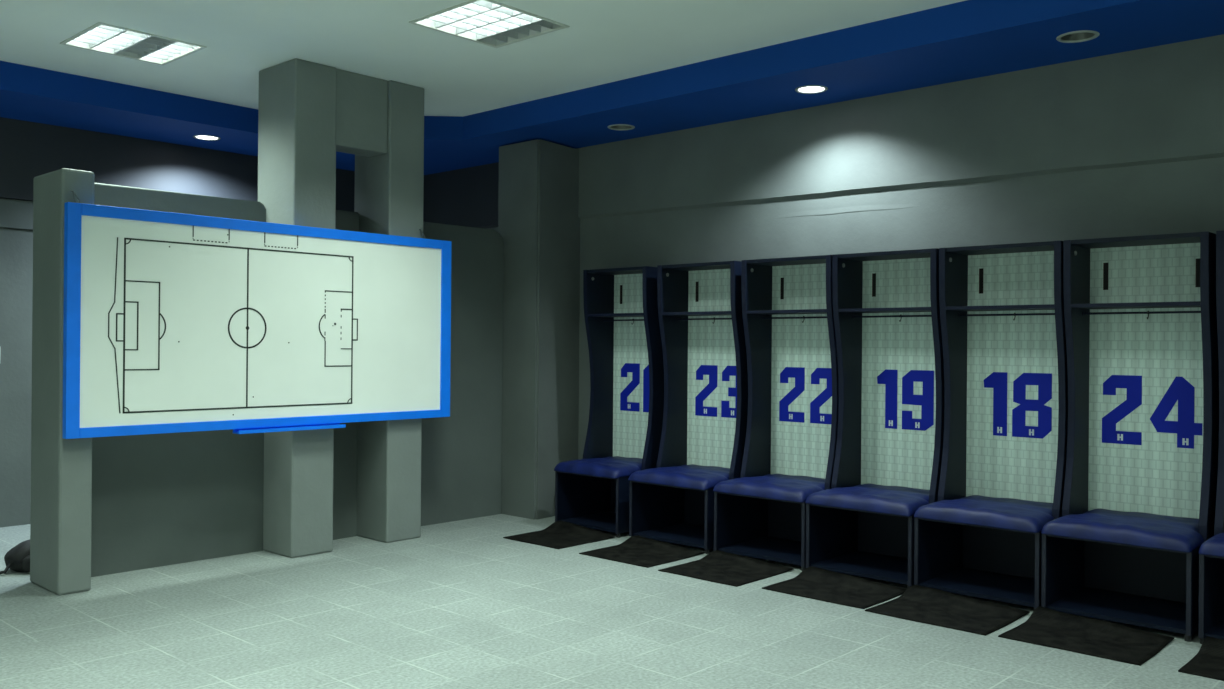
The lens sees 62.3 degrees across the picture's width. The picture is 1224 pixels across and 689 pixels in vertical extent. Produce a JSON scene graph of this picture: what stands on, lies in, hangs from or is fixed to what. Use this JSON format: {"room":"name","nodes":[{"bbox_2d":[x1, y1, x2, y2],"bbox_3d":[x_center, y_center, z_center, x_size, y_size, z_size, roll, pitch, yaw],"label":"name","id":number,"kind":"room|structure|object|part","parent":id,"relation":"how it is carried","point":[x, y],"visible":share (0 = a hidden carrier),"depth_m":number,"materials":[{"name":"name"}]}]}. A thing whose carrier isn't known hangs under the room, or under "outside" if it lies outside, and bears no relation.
{"room":"changing room","nodes":[
{"label":"changing room","id":0,"kind":"room"},
{"bbox_2d":[30,168,93,594],"bbox_3d":[-3.135,0.204,5.767,0.460,2.350,0.176,0,0,43],"label":"pillar","id":1,"kind":"structure","parent":0,"point":[61,469],"depth_m":5.64,"materials":[{"name":"grey paint"}]},
{"bbox_2d":[0,117,354,526],"bbox_3d":[-5.099,-0.337,7.069,0.180,3.400,8.700,0,0,43],"label":"wall","id":2,"kind":"structure","parent":0,"point":[29,150],"depth_m":7.70,"materials":[{"name":"grey paint"}]},
{"bbox_2d":[91,183,503,576],"bbox_3d":[-2.070,0.214,7.173,0.105,2.350,3.336,0,0,43],"label":"wall","id":3,"kind":"structure","parent":0,"point":[164,499],"depth_m":6.72,"materials":[{"name":"grey paint"}]},
{"bbox_2d":[258,58,336,557],"bbox_3d":[-2.140,-0.237,6.841,0.485,3.250,0.312,0,0,43],"label":"pillar","id":4,"kind":"structure","parent":0,"point":[298,97],"depth_m":6.69,"materials":[{"name":"grey paint"}]},
{"bbox_2d":[336,69,387,156],"bbox_3d":[-1.797,-1.601,7.034,0.215,0.515,0.418,0,0,43],"label":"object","id":5,"kind":"object","parent":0,"point":[362,100],"visible":0.76,"depth_m":6.96,"materials":[{"name":"grey paint"}]},
{"bbox_2d":[354,80,423,542],"bbox_3d":[-1.629,-0.232,7.353,0.445,3.250,0.298,0,0,43],"label":"pillar","id":6,"kind":"structure","parent":0,"point":[389,187],"depth_m":7.20,"materials":[{"name":"grey paint"}]},
{"bbox_2d":[62,190,451,438],"bbox_3d":[-2.084,-0.145,6.474,0.103,1.392,2.628,0,0,43],"label":"board","id":7,"kind":"object","parent":6,"relation":"attached to","point":[173,322],"visible":1,"depth_m":6.25,"materials":[{"name":"white plastic"}]},
{"bbox_2d":[0,0,965,116],"bbox_3d":[-0.760,-1.854,2.497,10.520,0.001,7.825,0,0,43],"label":"ceiling","id":8,"kind":"structure","parent":0,"point":[605,41],"depth_m":6.13,"materials":[{"name":"white paint"}]},
{"bbox_2d":[60,22,206,65],"bbox_3d":[-2.984,-1.922,6.313,0.624,0.116,0.644,0,0,43],"label":"ceiling light","id":9,"kind":"object","parent":8,"relation":"attached to","point":[101,37],"visible":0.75,"depth_m":6.34,"materials":[{"name":"grey plastic"}]},
{"bbox_2d":[409,0,569,47],"bbox_3d":[-0.707,-1.903,5.842,0.644,0.116,0.664,0,0,43],"label":"ceiling light","id":10,"kind":"object","parent":8,"relation":"attached to","point":[491,23],"visible":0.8,"depth_m":5.87,"materials":[{"name":"grey"}]},
{"bbox_2d":[498,139,579,519],"bbox_3d":[-0.597,-0.120,8.463,0.502,3.045,0.550,0,0,43],"label":"pillar","id":11,"kind":"structure","parent":0,"point":[539,221],"depth_m":8.25,"materials":[{"name":"grey paint"}]},
{"bbox_2d":[0,514,1223,688],"bbox_3d":[-0.845,1.456,3.142,11.680,0.120,8.900,0,0,43],"label":"floor","id":12,"kind":"structure","parent":0,"point":[461,604],"depth_m":4.91,"materials":[{"name":"tile"}]},
{"bbox_2d":[0,540,29,573],"bbox_3d":[-3.610,1.269,6.112,0.275,0.212,0.593,0,0,43],"label":"backpack","id":13,"kind":"object","parent":12,"relation":"on","point":[17,558],"visible":0.25,"depth_m":6.07,"materials":[{"name":"black fabric"}]},
{"bbox_2d":[503,520,615,548],"bbox_3d":[-0.381,1.373,7.337,0.578,0.059,0.589,0,0,43],"label":"floor mat","id":14,"kind":"object","parent":12,"relation":"on","point":[560,534],"visible":1,"depth_m":7.35,"materials":[{"name":"black rubber"}]},
{"bbox_2d":[554,266,663,537],"bbox_3d":[0.014,0.409,7.801,0.660,1.995,0.662,0,0,43],"label":"locker","id":15,"kind":"object","parent":12,"relation":"on","point":[624,430],"visible":0.91,"depth_m":8.04,"materials":[{"name":"blue laminate"}]},
{"bbox_2d":[554,456,641,478],"bbox_3d":[-0.003,0.931,7.787,0.660,0.084,0.627,0,0,43],"label":"seat cushion","id":16,"kind":"object","parent":15,"relation":"on","point":[607,467],"depth_m":7.61,"materials":[{"name":"blue leather"}]},
{"bbox_3d":[-0.103,0.189,8.129,0.036,1.555,0.340,0,0,43],"label":"panel","id":17,"kind":"part","parent":15,"relation":"part of","materials":[{"name":"blue laminate"}]},
{"bbox_3d":[0.132,-0.576,7.921,0.583,0.023,0.337,0,0,43],"label":"panel","id":18,"kind":"part","parent":15,"relation":"part of","materials":[{"name":"blue laminate"}]},
{"bbox_2d":[592,315,643,316],"bbox_3d":[0.127,-0.229,7.919,0.582,0.018,0.303,0,0,43],"label":"shelf","id":19,"kind":"object","parent":15,"relation":"attached to","point":[592,315],"depth_m":7.93,"materials":[{"name":"black laminate"}]},
{"bbox_3d":[0.151,-0.192,7.946,0.583,0.026,0.026,0,0,43],"label":"coat rail","id":20,"kind":"part","parent":15,"relation":"part of","materials":[{"name":"blue"}]},
{"bbox_3d":[0.232,0.202,8.037,0.583,1.530,0.017,0,0,43],"label":"panel","id":21,"kind":"part","parent":15,"relation":"part of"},
{"bbox_3d":[0.352,0.192,7.710,0.036,1.555,0.340,0,0,43],"label":"panel","id":22,"kind":"part","parent":15,"relation":"part of","materials":[{"name":"blue laminate"}]},
{"bbox_2d":[579,535,704,567],"bbox_3d":[0.201,1.383,6.797,0.609,0.047,0.594,0,0,43],"label":"floor mat","id":23,"kind":"object","parent":12,"relation":"on","point":[637,550],"visible":1,"depth_m":6.80,"materials":[{"name":"black rubber"}]},
{"bbox_2d":[628,261,747,553],"bbox_3d":[0.594,0.414,7.268,0.706,1.995,0.662,0,0,43],"label":"locker","id":24,"kind":"object","parent":12,"relation":"on","point":[703,436],"visible":0.89,"depth_m":7.52,"materials":[{"name":"black wood"}]},
{"bbox_3d":[0.461,0.193,7.610,0.038,1.555,0.340,0,0,43],"label":"panel","id":25,"kind":"part","parent":24,"relation":"part of","materials":[{"name":"blue laminate"}]},
{"bbox_2d":[628,464,729,489],"bbox_3d":[0.577,0.935,7.254,0.706,0.084,0.627,0,0,43],"label":"seat cushion","id":26,"kind":"object","parent":24,"relation":"on","point":[683,476],"depth_m":7.10,"materials":[{"name":"blue leather"}]},
{"bbox_3d":[0.712,-0.571,7.388,0.624,0.023,0.337,0,0,43],"label":"panel","id":27,"kind":"part","parent":24,"relation":"part of","materials":[{"name":"blue laminate"}]},
{"bbox_2d":[675,314,730,315],"bbox_3d":[0.707,-0.225,7.386,0.623,0.018,0.303,0,0,43],"label":"shelf","id":28,"kind":"object","parent":24,"relation":"attached to","point":[675,314],"depth_m":7.42,"materials":[{"name":"black laminate"}]},
{"bbox_3d":[0.731,-0.187,7.412,0.624,0.026,0.026,0,0,43],"label":"coat rail","id":29,"kind":"part","parent":24,"relation":"part of","materials":[{"name":"blue"}]},
{"bbox_3d":[0.812,0.207,7.504,0.624,1.530,0.017,0,0,43],"label":"panel","id":30,"kind":"part","parent":24,"relation":"part of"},
{"bbox_3d":[0.948,0.197,7.162,0.038,1.555,0.340,0,0,43],"label":"panel","id":31,"kind":"part","parent":24,"relation":"part of","materials":[{"name":"blue laminate"}]},
{"bbox_2d":[658,550,793,586],"bbox_3d":[0.713,1.389,6.315,0.596,0.042,0.614,0,0,43],"label":"floor mat","id":32,"kind":"object","parent":12,"relation":"on","point":[721,567],"visible":1,"depth_m":6.31,"materials":[{"name":"black rubber"}]},
{"bbox_2d":[713,255,838,570],"bbox_3d":[1.151,0.418,6.755,0.706,1.995,0.662,0,0,43],"label":"locker","id":33,"kind":"object","parent":12,"relation":"on","point":[791,440],"visible":0.84,"depth_m":7.01,"materials":[{"name":"black"}]},
{"bbox_3d":[1.018,0.197,7.098,0.038,1.555,0.340,0,0,43],"label":"panel","id":34,"kind":"part","parent":33,"relation":"part of","materials":[{"name":"blue laminate"}]},
{"bbox_2d":[713,473,824,502],"bbox_3d":[1.135,0.940,6.742,0.706,0.084,0.627,0,0,43],"label":"seat cushion","id":35,"kind":"object","parent":33,"relation":"on","point":[783,487],"depth_m":6.60,"materials":[{"name":"blue leather"}]},
{"bbox_3d":[1.269,-0.567,6.876,0.624,0.023,0.337,0,0,43],"label":"panel","id":36,"kind":"part","parent":33,"relation":"part of","materials":[{"name":"blue laminate"}]},
{"bbox_2d":[751,312,826,314],"bbox_3d":[1.264,-0.220,6.873,0.623,0.018,0.303,0,0,43],"label":"shelf","id":37,"kind":"object","parent":33,"relation":"attached to","point":[752,313],"depth_m":6.92,"materials":[{"name":"black laminate"}]},
{"bbox_3d":[1.288,-0.183,6.900,0.624,0.026,0.026,0,0,43],"label":"coat rail","id":38,"kind":"part","parent":33,"relation":"part of","materials":[{"name":"blue"}]},
{"bbox_3d":[1.369,0.211,6.991,0.624,1.530,0.017,0,0,43],"label":"panel","id":39,"kind":"part","parent":33,"relation":"part of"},
{"bbox_3d":[1.505,0.201,6.650,0.038,1.555,0.340,0,0,43],"label":"panel","id":40,"kind":"part","parent":33,"relation":"part of","materials":[{"name":"blue laminate"}]},
{"bbox_2d":[762,566,906,608],"bbox_3d":[1.288,1.392,5.830,0.657,0.045,0.547,0,0,43],"label":"floor mat","id":41,"kind":"object","parent":12,"relation":"on","point":[815,583],"visible":1,"depth_m":5.83,"materials":[{"name":"black rubber"}]},
{"bbox_2d":[805,248,944,588],"bbox_3d":[1.674,0.422,6.274,0.706,1.995,0.662,0,0,43],"label":"locker","id":42,"kind":"object","parent":12,"relation":"on","point":[888,461],"visible":0.93,"depth_m":6.51,"materials":[{"name":"black"}]},
{"bbox_3d":[1.541,0.201,6.617,0.038,1.555,0.340,0,0,43],"label":"panel","id":43,"kind":"part","parent":42,"relation":"part of","materials":[{"name":"blue laminate"}]},
{"bbox_2d":[805,483,929,515],"bbox_3d":[1.658,0.944,6.261,0.706,0.084,0.627,0,0,43],"label":"seat cushion","id":44,"kind":"object","parent":42,"relation":"on","point":[891,499],"depth_m":6.13,"materials":[{"name":"blue leather"}]},
{"bbox_3d":[1.792,-0.563,6.394,0.624,0.023,0.337,0,0,43],"label":"panel","id":45,"kind":"part","parent":42,"relation":"part of","materials":[{"name":"blue laminate"}]},
{"bbox_2d":[852,310,930,312],"bbox_3d":[1.788,-0.216,6.392,0.623,0.018,0.303,0,0,43],"label":"shelf","id":46,"kind":"object","parent":42,"relation":"attached to","point":[853,311],"depth_m":6.38,"materials":[{"name":"black laminate"}]},
{"bbox_3d":[1.812,-0.179,6.419,0.624,0.026,0.026,0,0,43],"label":"coat rail","id":47,"kind":"part","parent":42,"relation":"part of","materials":[{"name":"blue"}]},
{"bbox_3d":[1.893,0.215,6.510,0.624,1.530,0.017,0,0,43],"label":"panel","id":48,"kind":"part","parent":42,"relation":"part of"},
{"bbox_3d":[2.029,0.205,6.169,0.038,1.555,0.340,0,0,43],"label":"panel","id":49,"kind":"part","parent":42,"relation":"part of","materials":[{"name":"blue laminate"}]},
{"bbox_2d":[865,585,1029,635],"bbox_3d":[1.776,1.397,5.360,0.656,0.044,0.578,0,0,43],"label":"floor mat","id":50,"kind":"object","parent":12,"relation":"on","point":[921,604],"visible":1,"depth_m":5.35,"materials":[{"name":"black rubber"}]},
{"bbox_2d":[914,241,1067,609],"bbox_3d":[2.202,0.426,5.788,0.706,1.995,0.662,0,0,43],"label":"locker","id":51,"kind":"object","parent":12,"relation":"on","point":[1004,455],"visible":0.94,"depth_m":6.01,"materials":[{"name":"black"}]},
{"bbox_3d":[2.069,0.205,6.131,0.038,1.555,0.340,0,0,43],"label":"panel","id":52,"kind":"part","parent":51,"relation":"part of","materials":[{"name":"blue laminate"}]},
{"bbox_2d":[914,495,1054,532],"bbox_3d":[2.186,0.948,5.775,0.706,0.084,0.627,0,0,43],"label":"seat cushion","id":53,"kind":"object","parent":51,"relation":"on","point":[1014,513],"depth_m":5.64,"materials":[{"name":"blue leather"}]},
{"bbox_3d":[2.320,-0.559,5.909,0.624,0.023,0.337,0,0,43],"label":"panel","id":54,"kind":"part","parent":51,"relation":"part of","materials":[{"name":"blue laminate"}]},
{"bbox_2d":[956,308,1054,310],"bbox_3d":[2.315,-0.212,5.907,0.623,0.018,0.303,0,0,43],"label":"shelf","id":55,"kind":"object","parent":51,"relation":"attached to","point":[957,309],"depth_m":5.90,"materials":[{"name":"black laminate"}]},
{"bbox_3d":[2.340,-0.175,5.933,0.624,0.026,0.026,0,0,43],"label":"coat rail","id":56,"kind":"part","parent":51,"relation":"part of","materials":[{"name":"blue"}]},
{"bbox_3d":[2.421,0.219,6.025,0.624,1.530,0.017,0,0,43],"label":"panel","id":57,"kind":"part","parent":51,"relation":"part of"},
{"bbox_3d":[2.556,0.209,5.683,0.038,1.555,0.340,0,0,43],"label":"panel","id":58,"kind":"part","parent":51,"relation":"part of","materials":[{"name":"blue laminate"}]},
{"bbox_2d":[998,606,1173,665],"bbox_3d":[2.296,1.398,4.898,0.639,0.049,0.556,0,0,43],"label":"floor mat","id":59,"kind":"object","parent":12,"relation":"on","point":[1047,627],"visible":1,"depth_m":4.90,"materials":[{"name":"black rubber"}]},
{"bbox_2d":[1041,231,1218,641],"bbox_3d":[2.727,0.430,5.306,0.706,1.995,0.662,0,0,43],"label":"locker","id":60,"kind":"object","parent":12,"relation":"on","point":[1139,506],"visible":0.98,"depth_m":5.50,"materials":[{"name":"black"}]},
{"bbox_3d":[2.594,0.209,5.649,0.038,1.555,0.340,0,0,43],"label":"panel","id":61,"kind":"part","parent":60,"relation":"part of","materials":[{"name":"blue laminate"}]},
{"bbox_2d":[1041,508,1203,552],"bbox_3d":[2.711,0.952,5.293,0.706,0.084,0.627,0,0,43],"label":"seat cushion","id":62,"kind":"object","parent":60,"relation":"on","point":[1159,529],"depth_m":5.16,"materials":[{"name":"blue leather"}]},
{"bbox_3d":[2.845,-0.555,5.426,0.624,0.023,0.337,0,0,43],"label":"panel","id":63,"kind":"part","parent":60,"relation":"part of","materials":[{"name":"blue laminate"}]},
{"bbox_2d":[1079,305,1200,308],"bbox_3d":[2.840,-0.208,5.424,0.623,0.018,0.303,0,0,43],"label":"shelf","id":64,"kind":"object","parent":60,"relation":"attached to","point":[1080,306],"depth_m":5.42,"materials":[{"name":"black laminate"}]},
{"bbox_3d":[2.864,-0.171,5.451,0.624,0.026,0.026,0,0,43],"label":"coat rail","id":65,"kind":"part","parent":60,"relation":"part of","materials":[{"name":"blue"}]},
{"bbox_3d":[2.945,0.223,5.542,0.624,1.530,0.017,0,0,43],"label":"panel","id":66,"kind":"part","parent":60,"relation":"part of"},
{"bbox_3d":[3.081,0.213,5.201,0.038,1.555,0.340,0,0,43],"label":"panel","id":67,"kind":"part","parent":60,"relation":"part of","materials":[{"name":"blue laminate"}]},
{"bbox_2d":[1178,636,1223,680],"bbox_3d":[2.862,1.404,4.393,0.602,0.046,0.530,0,0,43],"label":"floor mat","id":68,"kind":"object","parent":12,"relation":"on","point":[1208,662],"visible":1,"depth_m":4.53,"materials":[{"name":"black rubber"}]},
{"bbox_2d":[1198,230,1223,643],"bbox_3d":[3.265,0.434,4.811,0.706,1.995,0.662,0,0,43],"label":"locker","id":69,"kind":"object","parent":12,"relation":"on","point":[1211,552],"visible":0.98,"depth_m":5.02,"materials":[{"name":"black"}]},
{"bbox_2d":[1199,532,1223,556],"bbox_3d":[3.249,0.956,4.797,0.706,0.084,0.627,0,0,43],"label":"seat cushion","id":70,"kind":"object","parent":69,"relation":"on","point":[1214,546],"depth_m":4.78,"materials":[{"name":"blue leather"}]},
{"bbox_2d":[0,0,1223,174],"bbox_3d":[-0.818,-1.759,3.144,11.480,0.190,8.700,0,0,43],"label":"ceiling","id":71,"kind":"structure","parent":0,"point":[968,39],"depth_m":6.68,"materials":[{"name":"blue paint"}]},
{"bbox_2d":[193,135,220,140],"bbox_3d":[-3.288,-1.722,8.214,0.210,0.096,0.210,0,0,43],"label":"recessed light","id":72,"kind":"object","parent":71,"relation":"in","point":[201,137],"visible":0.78,"depth_m":8.20,"materials":[{"name":"silver metal"}]},
{"bbox_2d":[608,124,634,130],"bbox_3d":[0.070,-1.695,7.693,0.210,0.096,0.210,0,0,43],"label":"recessed light","id":73,"kind":"object","parent":71,"relation":"in","point":[621,127],"visible":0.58,"depth_m":7.75,"materials":[{"name":"silver metal"}]},
{"bbox_2d":[795,85,827,93],"bbox_3d":[1.284,-1.686,6.516,0.210,0.096,0.210,0,0,43],"label":"recessed light","id":74,"kind":"object","parent":71,"relation":"in","point":[808,89],"visible":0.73,"depth_m":6.51,"materials":[{"name":"silver metal"}]},
{"bbox_2d":[1056,30,1099,42],"bbox_3d":[2.471,-1.677,5.370,0.210,0.096,0.210,0,0,43],"label":"recessed light","id":75,"kind":"object","parent":71,"relation":"in","point":[1083,35],"visible":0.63,"depth_m":5.42,"materials":[{"name":"silver metal"}]},
{"bbox_2d":[423,34,1223,458],"bbox_3d":[2.156,-0.276,6.391,11.680,3.400,0.176,0,0,43],"label":"wall","id":76,"kind":"structure","parent":0,"point":[1128,143],"depth_m":6.46,"materials":[{"name":"grey paint"}]}
]}

